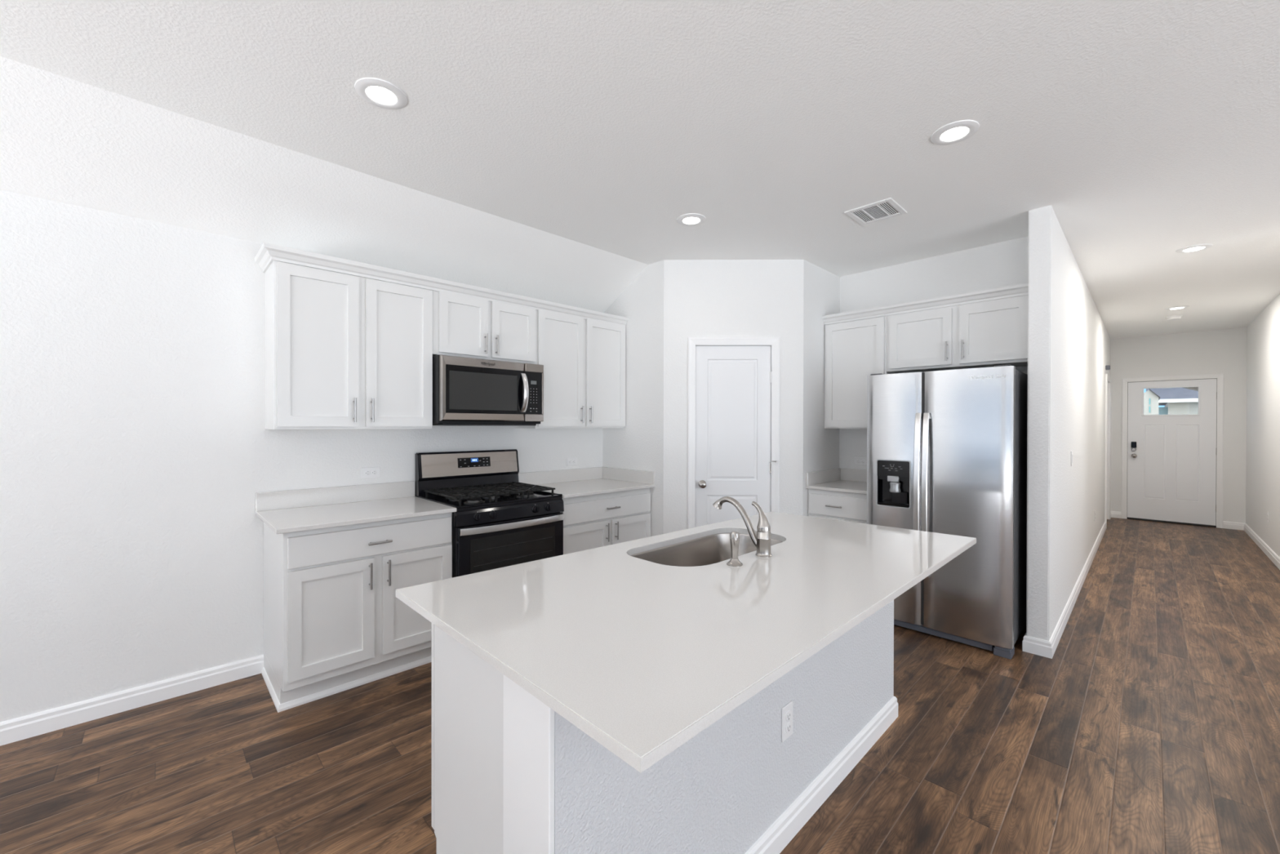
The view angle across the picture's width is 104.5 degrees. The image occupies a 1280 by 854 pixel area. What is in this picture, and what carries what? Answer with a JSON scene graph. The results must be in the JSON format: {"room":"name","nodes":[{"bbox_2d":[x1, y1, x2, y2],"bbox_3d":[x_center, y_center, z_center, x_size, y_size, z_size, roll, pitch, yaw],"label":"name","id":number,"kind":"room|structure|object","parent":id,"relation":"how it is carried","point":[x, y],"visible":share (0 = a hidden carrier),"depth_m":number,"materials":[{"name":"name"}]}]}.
{"room":"kitchen","nodes":[
{"label":"kitchen","id":0,"kind":"room"},
{"bbox_2d":[0,189,602,721],"bbox_3d":[-2.939,0.167,2.108,7.370,2.443,0.120,0,0,-44],"label":"wall","id":1,"kind":"structure","parent":0,"point":[136,448],"depth_m":2.46,"materials":[{"name":"white paint"}]},
{"bbox_2d":[255,480,414,511],"bbox_3d":[-1.844,0.420,3.078,0.860,0.104,0.020,0,0,-44],"label":"backsplash","id":2,"kind":"structure","parent":1,"relation":"attached to","point":[279,500],"depth_m":3.02,"materials":[{"name":"white stone"}]},
{"bbox_2d":[264,260,432,429],"bbox_3d":[-1.708,-0.437,2.972,0.824,0.897,0.355,0,0,-44],"label":"upper cabinet","id":3,"kind":"object","parent":1,"relation":"attached to","point":[343,351],"visible":0.98,"depth_m":2.82,"materials":[{"name":"white paint"}]},
{"bbox_2d":[253,242,628,325],"bbox_3d":[-1.129,-0.909,3.537,2.539,0.070,0.346,0,0,-44],"label":"crown molding","id":4,"kind":"structure","parent":3,"relation":"attached to","point":[267,253],"depth_m":3.04,"materials":[{"name":"white paint"}]},
{"bbox_2d":[360,466,380,478],"bbox_3d":[-1.734,0.294,3.192,0.114,0.070,0.009,0,0,-44],"label":"wall outlet","id":5,"kind":"object","parent":1,"relation":"attached to","point":[368,472],"visible":1,"depth_m":3.19,"materials":[{"name":"white plastic"}]},
{"bbox_2d":[364,470,370,475],"bbox_3d":[-1.746,0.294,3.176,0.034,0.034,0.003,0,0,-44],"label":"receptacle","id":6,"kind":"object","parent":5,"relation":"attached to","point":[366,472],"depth_m":3.17,"materials":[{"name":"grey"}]},
{"bbox_2d":[371,469,377,475],"bbox_3d":[-1.718,0.294,3.203,0.034,0.034,0.003,0,0,-44],"label":"receptacle","id":7,"kind":"object","parent":5,"relation":"attached to","point":[374,472],"depth_m":3.20,"materials":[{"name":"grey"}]},
{"bbox_2d":[432,290,535,364],"bbox_3d":[-1.139,-0.677,3.524,0.762,0.419,0.355,0,0,-44],"label":"upper cabinet","id":8,"kind":"object","parent":1,"relation":"attached to","point":[466,326],"visible":0.91,"depth_m":3.38,"materials":[{"name":"white paint"}]},
{"bbox_2d":[432,354,543,425],"bbox_3d":[-1.101,-0.234,3.489,0.758,0.447,0.459,0,0,-44],"label":"microwave","id":9,"kind":"object","parent":8,"relation":"attached to","point":[467,391],"visible":1,"depth_m":3.31,"materials":[{"name":"silver metal"}]},
{"bbox_2d":[518,466,602,484],"bbox_3d":[-0.668,0.418,4.222,0.887,0.104,0.020,0,0,-44],"label":"backsplash","id":10,"kind":"structure","parent":1,"relation":"attached to","point":[584,473],"depth_m":4.20,"materials":[{"name":"white stone"}]},
{"bbox_2d":[515,309,626,428],"bbox_3d":[-0.542,-0.439,4.107,0.904,0.897,0.355,0,0,-44],"label":"upper cabinet","id":11,"kind":"object","parent":1,"relation":"attached to","point":[583,360],"visible":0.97,"depth_m":3.97,"materials":[{"name":"white paint"}]},
{"bbox_2d":[566,457,577,466],"bbox_3d":[-0.588,0.301,4.307,0.114,0.070,0.009,0,0,-44],"label":"wall outlet","id":12,"kind":"object","parent":1,"relation":"attached to","point":[570,461],"visible":1,"depth_m":4.30,"materials":[{"name":"white plastic"}]},
{"bbox_2d":[0,511,1279,746],"bbox_3d":[2.561,1.350,1.873,14.679,0.098,7.900,0,0,-44],"label":"baseboard","id":13,"kind":"structure","parent":1,"relation":"attached to","point":[20,728],"depth_m":2.45,"materials":[{"name":"white paint"}]},
{"bbox_2d":[0,56,648,312],"bbox_3d":[-2.702,-1.229,1.919,7.450,0.391,0.710,0,0,-44],"label":"ceiling","id":14,"kind":"structure","parent":0,"point":[64,140],"depth_m":2.53,"materials":[{"name":"white paint"}]},
{"bbox_2d":[602,260,663,536],"bbox_3d":[-0.040,0.018,4.313,0.100,2.734,0.764,0,0,-44],"label":"wall","id":15,"kind":"structure","parent":0,"point":[639,445],"depth_m":4.16,"materials":[{"name":"white paint"}]},
{"bbox_2d":[0,0,1279,338],"bbox_3d":[2.813,-1.374,1.608,14.919,0.080,7.430,0,0,-44],"label":"ceiling","id":16,"kind":"structure","parent":0,"point":[1149,130],"depth_m":2.09,"materials":[{"name":"white paint"}]},
{"bbox_2d":[354,77,407,109],"bbox_3d":[-1.042,-1.337,1.997,0.188,0.011,0.188,0,0,-44],"label":"recessed light","id":17,"kind":"object","parent":16,"relation":"in","point":[380,93],"visible":1,"depth_m":1.98,"materials":[{"name":"white plastic"}]},
{"bbox_2d":[676,213,706,226],"bbox_3d":[0.333,-1.339,3.212,0.188,0.011,0.188,0,0,-44],"label":"recessed light","id":18,"kind":"object","parent":16,"relation":"in","point":[691,219],"visible":1,"depth_m":3.19,"materials":[{"name":"white plastic"}]},
{"bbox_2d":[844,197,906,225],"bbox_3d":[1.471,-1.338,3.092,0.284,0.008,0.276,0,0,-44],"label":"ceiling vent","id":19,"kind":"object","parent":16,"relation":"in","point":[884,209],"visible":1,"depth_m":3.08,"materials":[{"name":"white plastic"}]},
{"bbox_2d":[930,120,979,145],"bbox_3d":[1.430,-1.333,2.254,0.188,0.011,0.188,0,0,-44],"label":"recessed light","id":20,"kind":"object","parent":16,"relation":"in","point":[957,131],"visible":1,"depth_m":2.24,"materials":[{"name":"white plastic"}]},
{"bbox_2d":[1165,315,1182,320],"bbox_3d":[6.488,-1.324,6.025,0.140,0.042,0.140,0,0,-44],"label":"smoke detector","id":21,"kind":"object","parent":16,"relation":"attached to","point":[1174,317],"visible":1,"depth_m":5.99,"materials":[{"name":"white plastic"}]},
{"bbox_2d":[1164,305,1189,310],"bbox_3d":[6.044,-1.338,5.580,0.188,0.011,0.188,0,0,-44],"label":"recessed light","id":22,"kind":"object","parent":16,"relation":"in","point":[1182,306],"visible":1,"depth_m":5.56,"materials":[{"name":"white plastic"}]},
{"bbox_2d":[1175,243,1213,253],"bbox_3d":[4.150,-1.334,3.715,0.188,0.011,0.188,0,0,-44],"label":"recessed light","id":23,"kind":"object","parent":16,"relation":"in","point":[1193,248],"visible":1,"depth_m":3.69,"materials":[{"name":"white plastic"}]},
{"bbox_2d":[0,517,1279,853],"bbox_3d":[2.575,1.429,1.887,14.959,0.060,8.140,0,0,-44],"label":"floor","id":24,"kind":"structure","parent":0,"point":[1151,725],"depth_m":2.12,"materials":[{"name":"brown wood"}]},
{"bbox_2d":[261,512,452,712],"bbox_3d":[-1.610,0.942,2.854,0.836,0.892,0.666,0,0,-44],"label":"base cabinet","id":25,"kind":"object","parent":24,"relation":"on","point":[335,621],"visible":0.91,"depth_m":2.58,"materials":[{"name":"white paint"}]},
{"bbox_2d":[255,480,456,533],"bbox_3d":[-1.616,0.432,2.843,0.860,0.126,0.675,0,0,-44],"label":"countertop","id":26,"kind":"structure","parent":25,"relation":"on","point":[300,509],"depth_m":2.86,"materials":[{"name":"white stone"}]},
{"bbox_2d":[415,448,564,577],"bbox_3d":[-1.010,0.781,3.388,0.760,1.210,0.719,0,0,-44],"label":"gas range","id":27,"kind":"object","parent":24,"relation":"on","point":[499,521],"visible":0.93,"depth_m":3.29,"materials":[{"name":"black metal"}]},
{"bbox_2d":[452,511,456,577],"bbox_3d":[-1.047,0.944,3.426,0.760,0.885,0.613,0,0,-44],"label":"panel","id":28,"kind":"object","parent":27,"relation":"in","point":[454,528],"depth_m":2.94,"materials":[{"name":"black metal"}]},
{"bbox_2d":[418,490,562,511],"bbox_3d":[-1.036,0.483,3.414,0.760,0.036,0.643,0,0,-44],"label":"cooktop","id":29,"kind":"object","parent":27,"relation":"in","point":[504,502],"depth_m":3.23,"materials":[{"name":"black metal"}]},
{"bbox_2d":[455,511,564,577],"bbox_3d":[-0.795,0.908,3.168,0.748,0.630,0.104,0,0,-44],"label":"oven","id":30,"kind":"object","parent":27,"relation":"in","point":[493,544],"depth_m":3.12,"materials":[{"name":"black metal"}]},
{"bbox_2d":[560,487,650,554],"bbox_3d":[-0.435,0.939,3.999,0.906,0.892,0.666,0,0,-44],"label":"base cabinet","id":31,"kind":"object","parent":24,"relation":"on","point":[604,519],"visible":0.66,"depth_m":3.75,"materials":[{"name":"white paint"}]},
{"bbox_2d":[518,466,654,497],"bbox_3d":[-0.435,0.430,3.997,0.907,0.126,0.668,0,0,-44],"label":"countertop","id":32,"kind":"structure","parent":31,"relation":"on","point":[573,482],"depth_m":4.12,"materials":[{"name":"white stone"}]},
{"bbox_2d":[431,600,897,853],"bbox_3d":[0.290,0.950,1.939,1.994,0.890,0.690,0,0,-44],"label":"kitchen island","id":33,"kind":"object","parent":24,"relation":"on","point":[511,774],"visible":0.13,"depth_m":1.36,"materials":[{"name":"white paint"}]},
{"bbox_2d":[395,511,976,772],"bbox_3d":[0.371,0.493,1.810,2.046,0.024,1.037,0,0,-44],"label":"island countertop","id":34,"kind":"structure","parent":33,"relation":"on","point":[642,656],"depth_m":1.27,"materials":[{"name":"white stone"}]},
{"bbox_2d":[630,533,782,566],"bbox_3d":[0.294,0.600,2.027,0.763,0.190,0.394,0,0,-44],"label":"sink","id":35,"kind":"object","parent":34,"relation":"in","point":[715,548],"visible":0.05,"depth_m":2.25,"materials":[{"name":"silver metal"}]},
{"bbox_2d":[726,530,742,566],"bbox_3d":[0.332,0.423,1.736,0.056,0.116,0.056,0,0,-44],"label":"sprayer","id":36,"kind":"object","parent":34,"relation":"on","point":[734,561],"visible":1,"depth_m":1.72,"materials":[{"name":"silver metal"}]},
{"bbox_2d":[712,496,772,557],"bbox_3d":[0.394,0.379,1.934,0.061,0.204,0.264,0,0,-44],"label":"faucet","id":37,"kind":"object","parent":34,"relation":"on","point":[762,540],"visible":1,"depth_m":1.86,"materials":[{"name":"silver metal"}]},
{"bbox_2d":[781,700,792,742],"bbox_3d":[0.500,0.996,1.677,0.070,0.114,0.009,0,0,-44],"label":"wall outlet","id":38,"kind":"object","parent":33,"relation":"attached to","point":[787,710],"visible":1,"depth_m":1.67,"materials":[{"name":"white plastic"}]},
{"bbox_2d":[785,710,791,721],"bbox_3d":[0.502,0.977,1.675,0.034,0.034,0.003,0,0,-44],"label":"receptacle","id":39,"kind":"object","parent":38,"relation":"attached to","point":[788,713],"depth_m":1.67,"materials":[{"name":"grey plastic"}]},
{"bbox_2d":[785,721,791,733],"bbox_3d":[0.502,1.016,1.676,0.034,0.034,0.003,0,0,-44],"label":"receptacle","id":40,"kind":"object","parent":38,"relation":"attached to","point":[788,724],"depth_m":1.67,"materials":[{"name":"grey plastic"}]},
{"bbox_2d":[808,488,866,524],"bbox_3d":[1.737,0.943,4.054,0.641,0.892,0.505,0,0,-44],"label":"base cabinet","id":41,"kind":"object","parent":24,"relation":"on","point":[823,504],"visible":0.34,"depth_m":3.85,"materials":[{"name":"white paint"}]},
{"bbox_2d":[805,467,866,493],"bbox_3d":[1.743,0.434,4.057,0.627,0.126,0.507,0,0,-44],"label":"countertop","id":42,"kind":"structure","parent":41,"relation":"on","point":[845,480],"depth_m":4.16,"materials":[{"name":"white stone"}]},
{"bbox_2d":[866,364,1027,659],"bbox_3d":[2.159,0.507,3.490,0.772,1.770,0.853,0,0,-44],"label":"refrigerator","id":43,"kind":"object","parent":24,"relation":"on","point":[947,449],"visible":0.94,"depth_m":3.18,"materials":[{"name":"grey metal"}]},
{"bbox_2d":[921,365,1027,648],"bbox_3d":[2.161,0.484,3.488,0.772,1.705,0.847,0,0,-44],"label":"door","id":44,"kind":"structure","parent":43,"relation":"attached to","point":[974,420],"depth_m":3.11,"materials":[{"name":"silver metal"}]},
{"bbox_2d":[663,259,804,533],"bbox_3d":[0.752,0.020,4.047,1.123,2.734,0.100,0,0,1],"label":"wall","id":45,"kind":"structure","parent":0,"point":[703,298],"depth_m":3.99,"materials":[{"name":"white paint"}]},
{"bbox_2d":[687,337,779,528],"bbox_3d":[0.752,0.335,4.039,0.731,2.105,0.119,0,0,1],"label":"trim","id":46,"kind":"structure","parent":45,"relation":"attached to","point":[774,342],"depth_m":3.98,"materials":[{"name":"white paint"}]},
{"bbox_2d":[695,345,777,527],"bbox_3d":[0.773,0.364,3.994,0.655,2.046,0.100,0,0,1],"label":"door","id":47,"kind":"structure","parent":45,"relation":"in","point":[733,382],"depth_m":4.01,"materials":[{"name":"white paint"}]},
{"bbox_2d":[803,259,839,515],"bbox_3d":[1.553,0.020,4.293,0.768,2.734,0.100,0,0,-44],"label":"wall","id":48,"kind":"structure","parent":0,"point":[821,287],"depth_m":4.14,"materials":[{"name":"white paint"}]},
{"bbox_2d":[839,235,1028,469],"bbox_3d":[2.286,0.023,4.020,0.100,2.734,1.514,0,0,-44],"label":"wall","id":49,"kind":"structure","parent":0,"point":[1003,264],"depth_m":3.94,"materials":[{"name":"white paint"}]},
{"bbox_2d":[840,468,866,481],"bbox_3d":[1.968,0.422,4.261,0.020,0.104,0.487,0,0,-44],"label":"backsplash","id":50,"kind":"structure","parent":49,"relation":"attached to","point":[848,474],"depth_m":4.34,"materials":[{"name":"white stone"}]},
{"bbox_2d":[824,315,895,428],"bbox_3d":[1.855,-0.435,4.161,0.319,0.897,0.505,0,0,-44],"label":"upper cabinet","id":51,"kind":"object","parent":49,"relation":"attached to","point":[855,350],"visible":0.75,"depth_m":4.07,"materials":[{"name":"white paint"}]},
{"bbox_2d":[822,282,1027,324],"bbox_3d":[2.055,-0.904,3.720,0.048,0.070,1.412,0,0,-44],"label":"crown molding","id":52,"kind":"structure","parent":51,"relation":"on","point":[1017,290],"depth_m":3.63,"materials":[{"name":"white paint"}]},
{"bbox_2d":[854,457,866,465],"bbox_3d":[1.923,0.299,4.314,0.009,0.070,0.114,0,0,-44],"label":"wall outlet","id":53,"kind":"object","parent":49,"relation":"attached to","point":[858,460],"visible":0.9,"depth_m":4.31,"materials":[{"name":"white plastic"}]},
{"bbox_2d":[886,294,1027,373],"bbox_3d":[2.335,-0.656,3.642,0.355,0.450,0.906,0,0,-44],"label":"upper cabinet","id":54,"kind":"object","parent":49,"relation":"attached to","point":[994,332],"visible":0.92,"depth_m":3.53,"materials":[{"name":"white paint"}]},
{"bbox_2d":[1026,205,1110,640],"bbox_3d":[4.810,0.022,5.345,6.608,2.734,0.111,0,0,-44],"label":"wall partition","id":55,"kind":"structure","parent":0,"point":[1068,340],"depth_m":3.31,"materials":[{"name":"white paint"}]},
{"bbox_2d":[1022,520,1106,658],"bbox_3d":[4.372,1.341,4.925,5.424,0.098,0.143,0,0,-44],"label":"baseboard","id":56,"kind":"structure","parent":55,"relation":"attached to","point":[1033,645],"depth_m":3.34,"materials":[{"name":"white paint"}]},
{"bbox_2d":[1071,450,1072,466],"bbox_3d":[3.329,0.242,3.820,0.070,0.114,0.009,0,0,-44],"label":"light switch","id":57,"kind":"object","parent":55,"relation":"attached to","point":[1072,451],"visible":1,"depth_m":3.80,"materials":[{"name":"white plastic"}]},
{"bbox_2d":[1104,373,1111,528],"bbox_3d":[6.686,0.331,7.153,1.000,2.108,0.119,0,0,-44],"label":"trim","id":58,"kind":"structure","parent":55,"relation":"attached to","point":[1108,380],"depth_m":7.43,"materials":[{"name":"white paint"}]},
{"bbox_2d":[1105,364,1110,369],"bbox_3d":[6.371,-0.809,6.751,0.050,0.060,0.045,0,0,-44],"label":"door chime","id":59,"kind":"object","parent":55,"relation":"attached to","point":[1107,366],"visible":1,"depth_m":6.74,"materials":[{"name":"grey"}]},
{"bbox_2d":[1110,326,1246,523],"bbox_3d":[7.726,0.020,7.187,0.140,2.734,1.539,0,0,-44],"label":"wall","id":60,"kind":"structure","parent":0,"point":[1220,351],"depth_m":6.93,"materials":[{"name":"white paint"}]},
{"bbox_2d":[1126,377,1217,527],"bbox_3d":[7.684,0.355,7.184,0.166,2.063,0.894,0,0,-44],"label":"door","id":61,"kind":"structure","parent":60,"relation":"in","point":[1171,459],"depth_m":7.15,"materials":[{"name":"white paint"}]},
{"bbox_2d":[1121,373,1223,528],"bbox_3d":[7.684,0.326,7.188,0.119,2.122,1.000,0,0,-44],"label":"trim","id":62,"kind":"structure","parent":60,"relation":"attached to","point":[1220,417],"depth_m":6.91,"materials":[{"name":"white paint"}]},
{"bbox_2d":[1245,293,1279,557],"bbox_3d":[6.329,0.027,4.809,5.179,2.734,0.120,0,0,-44],"label":"wall","id":63,"kind":"structure","parent":0,"point":[1263,333],"depth_m":5.63,"materials":[{"name":"white paint"}]},
{"bbox_2d":[1266,511,1269,522],"bbox_3d":[6.824,0.978,5.386,0.070,0.114,0.009,0,0,-44],"label":"wall outlet","id":64,"kind":"object","parent":63,"relation":"attached to","point":[1268,513],"visible":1,"depth_m":5.37,"materials":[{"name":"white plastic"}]},
{"label":"outside","id":65,"kind":"structure","parent":0,"visible":0},
{"bbox_3d":[24.604,1.495,25.363,49.361,0.200,45.000,0,0,-44],"label":"ground","id":66,"kind":"structure","parent":65,"visible":0},
{"bbox_2d":[1143,389,1159,414],"bbox_3d":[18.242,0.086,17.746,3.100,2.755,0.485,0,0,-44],"label":"gabled house","id":67,"kind":"structure","parent":66,"relation":"on","point":[1151,399],"depth_m":16.72,"materials":[{"name":"grey"}]},
{"bbox_2d":[1146,387,1198,414],"bbox_3d":[28.459,-0.875,19.472,8.850,4.700,12.000,0,0,-44],"label":"neighbor house","id":68,"kind":"structure","parent":66,"relation":"on","point":[1176,401],"depth_m":20.32,"materials":[{"name":"grey"}]},
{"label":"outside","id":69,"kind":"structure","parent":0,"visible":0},
{"bbox_2d":[1183,386,1198,391],"bbox_3d":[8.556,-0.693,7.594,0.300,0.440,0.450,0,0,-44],"label":"porch roof","id":70,"kind":"structure","parent":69,"point":[1196,388],"depth_m":7.56,"materials":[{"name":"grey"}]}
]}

